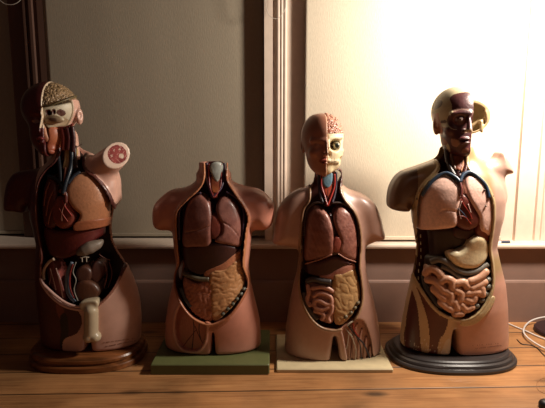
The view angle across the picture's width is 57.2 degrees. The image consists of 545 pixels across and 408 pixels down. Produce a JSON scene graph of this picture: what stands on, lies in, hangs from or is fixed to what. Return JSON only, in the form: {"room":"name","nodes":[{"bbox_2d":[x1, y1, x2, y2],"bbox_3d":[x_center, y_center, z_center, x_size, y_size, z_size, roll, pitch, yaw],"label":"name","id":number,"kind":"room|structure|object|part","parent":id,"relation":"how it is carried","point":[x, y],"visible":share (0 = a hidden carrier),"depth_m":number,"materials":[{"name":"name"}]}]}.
{"room":"science classroom","nodes":[
{"label":"science classroom","id":0,"kind":"room"},
{"bbox_2d":[0,322,544,407],"bbox_3d":[0.000,0.753,0.340,6.400,0.030,3.650,0,8,0],"label":"wooden tabletop","id":1,"kind":"structure","parent":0,"point":[21,385],"depth_m":1.54,"materials":[{"name":"brown wood"}]},
{"bbox_2d":[3,81,147,373],"bbox_3d":[-0.669,0.064,1.688,0.450,0.934,0.300,0,8,0],"label":"anatomical torso","id":2,"kind":"object","parent":1,"relation":"on","point":[88,297],"visible":1,"depth_m":1.62},
{"bbox_2d":[151,161,273,373],"bbox_3d":[-0.199,0.194,1.696,0.409,0.675,0.283,0,8,0],"label":"anatomical torso","id":3,"kind":"object","parent":1,"relation":"on","point":[212,324],"visible":1,"depth_m":1.64},
{"bbox_3d":[-0.201,0.510,1.743,0.382,0.035,0.283,0,8,0],"label":"board","id":4,"kind":"part","parent":3,"relation":"part of","materials":[{"name":"green paint"}]},
{"bbox_2d":[0,280,544,321],"bbox_3d":[0.000,0.395,2.036,6.400,0.176,0.011,0,8,0],"label":"baseboard","id":5,"kind":"structure","parent":1,"relation":"on","point":[525,298],"depth_m":2.03,"materials":[{"name":"beige paint"}]},
{"bbox_2d":[0,249,544,279],"bbox_3d":[0.000,0.319,2.076,6.400,0.314,0.088,0,8,0],"label":"trim","id":6,"kind":"structure","parent":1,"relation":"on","point":[15,264],"depth_m":2.02,"materials":[{"name":"brown wood"}]},
{"bbox_2d":[273,113,392,371],"bbox_3d":[0.196,0.118,1.697,0.391,0.843,0.279,0,8,0],"label":"anatomical torso","id":7,"kind":"object","parent":1,"relation":"on","point":[332,325],"visible":1,"depth_m":1.64},
{"bbox_3d":[0.202,0.520,1.757,0.379,0.013,0.279,0,8,0],"label":"board","id":8,"kind":"part","parent":7,"relation":"part of","materials":[{"name":"beige paint"}]},
{"bbox_2d":[385,86,516,374],"bbox_3d":[0.612,0.073,1.684,0.448,0.918,0.310,0,8,0],"label":"anatomical torso","id":9,"kind":"object","parent":1,"relation":"on","point":[455,316],"visible":1,"depth_m":1.62},
{"bbox_2d":[509,323,544,339],"bbox_3d":[0.989,0.495,1.942,0.016,0.006,0.280,-4,9,-25],"label":"cable","id":10,"kind":"object","parent":1,"relation":"on","point":[509,323],"visible":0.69,"depth_m":1.94,"materials":[{"name":"beige plastic"}]},
{"bbox_2d":[517,339,544,355],"bbox_3d":[0.944,0.522,1.769,0.032,0.003,0.216,-2,9,-13],"label":"cable","id":11,"kind":"object","parent":1,"relation":"on","point":[517,339],"visible":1,"depth_m":1.82,"materials":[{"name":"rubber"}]},
{"bbox_2d":[523,316,544,348],"bbox_3d":[1.035,0.483,1.897,0.153,0.038,0.356,4,9,26],"label":"coiled cable","id":12,"kind":"object","parent":1,"relation":"on","point":[528,322],"visible":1,"depth_m":1.91,"materials":[{"name":"beige plastic"}]},
{"bbox_2d":[533,320,544,336],"bbox_3d":[1.119,0.485,1.935,0.196,0.028,0.176,0,8,0],"label":"round foot","id":13,"kind":"object","parent":1,"relation":"on","point":[539,327],"visible":1,"depth_m":1.94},
{"bbox_2d":[538,398,544,407],"bbox_3d":[0.838,0.567,1.411,0.164,0.022,0.036,1,9,6],"label":"plug","id":14,"kind":"object","parent":1,"relation":"on","point":[541,403],"visible":1,"depth_m":1.41,"materials":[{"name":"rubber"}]},
{"bbox_3d":[0.000,-0.844,2.129,6.400,2.600,0.060,0,8,0],"label":"wall","id":15,"kind":"structure","parent":0,"visible":0},
{"bbox_2d":[0,0,23,233],"bbox_3d":[-1.259,-0.890,1.993,0.489,2.050,0.045,0,8,0],"label":"wall panel","id":16,"kind":"object","parent":15,"relation":"attached to","point":[10,222],"visible":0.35,"depth_m":2.06,"materials":[{"name":"beige fabric"}]},
{"bbox_2d":[7,0,50,236],"bbox_3d":[-0.948,-0.916,1.997,0.185,2.118,0.159,0,8,0],"label":"trim","id":17,"kind":"structure","parent":15,"relation":"attached to","point":[26,17],"depth_m":1.98,"materials":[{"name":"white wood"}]},
{"bbox_2d":[43,0,264,235],"bbox_3d":[-0.461,-0.882,1.944,0.862,2.050,0.045,0,8,0],"label":"wall panel","id":18,"kind":"object","parent":15,"relation":"attached to","point":[179,83],"visible":0.73,"depth_m":1.99,"materials":[{"name":"beige paint"}]},
{"bbox_2d":[0,234,544,248],"bbox_3d":[0.000,0.148,2.105,6.400,0.020,0.280,0,8,0],"label":"trim","id":19,"kind":"structure","parent":15,"relation":"attached to","point":[7,241],"depth_m":1.98,"materials":[{"name":"beige wood"}]},
{"bbox_2d":[498,240,509,242],"bbox_3d":[0.907,0.150,1.989,0.072,0.009,0.014,0,8,0],"label":"knife","id":20,"kind":"object","parent":19,"relation":"on","point":[501,241],"visible":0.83,"depth_m":1.99,"materials":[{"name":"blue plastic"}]},
{"bbox_2d":[265,0,285,18],"bbox_3d":[0.013,-0.830,1.853,0.079,0.277,0.002,0,8,0],"label":"blind cord","id":21,"kind":"object","parent":15,"relation":"hanging from","point":[265,0],"visible":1,"depth_m":1.87,"materials":[{"name":"fabric"}]},
{"bbox_2d":[264,0,304,239],"bbox_3d":[0.062,-0.913,1.974,0.187,2.118,0.204,0,8,0],"label":"trim","id":22,"kind":"structure","parent":15,"relation":"attached to","point":[284,35],"depth_m":1.95,"materials":[{"name":"beige wood"}]},
{"bbox_2d":[303,0,516,239],"bbox_3d":[0.519,-0.872,1.877,0.796,2.050,0.045,0,8,0],"label":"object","id":23,"kind":"object","parent":15,"relation":"attached to","point":[379,67],"visible":0.62,"depth_m":1.92,"materials":[{"name":"paint"}]},
{"bbox_2d":[500,0,544,240],"bbox_3d":[1.184,-0.913,1.971,0.518,2.118,0.211,0,8,0],"label":"trim","id":24,"kind":"structure","parent":15,"relation":"attached to","point":[524,219],"depth_m":1.96,"materials":[{"name":"beige wood"}]}
]}

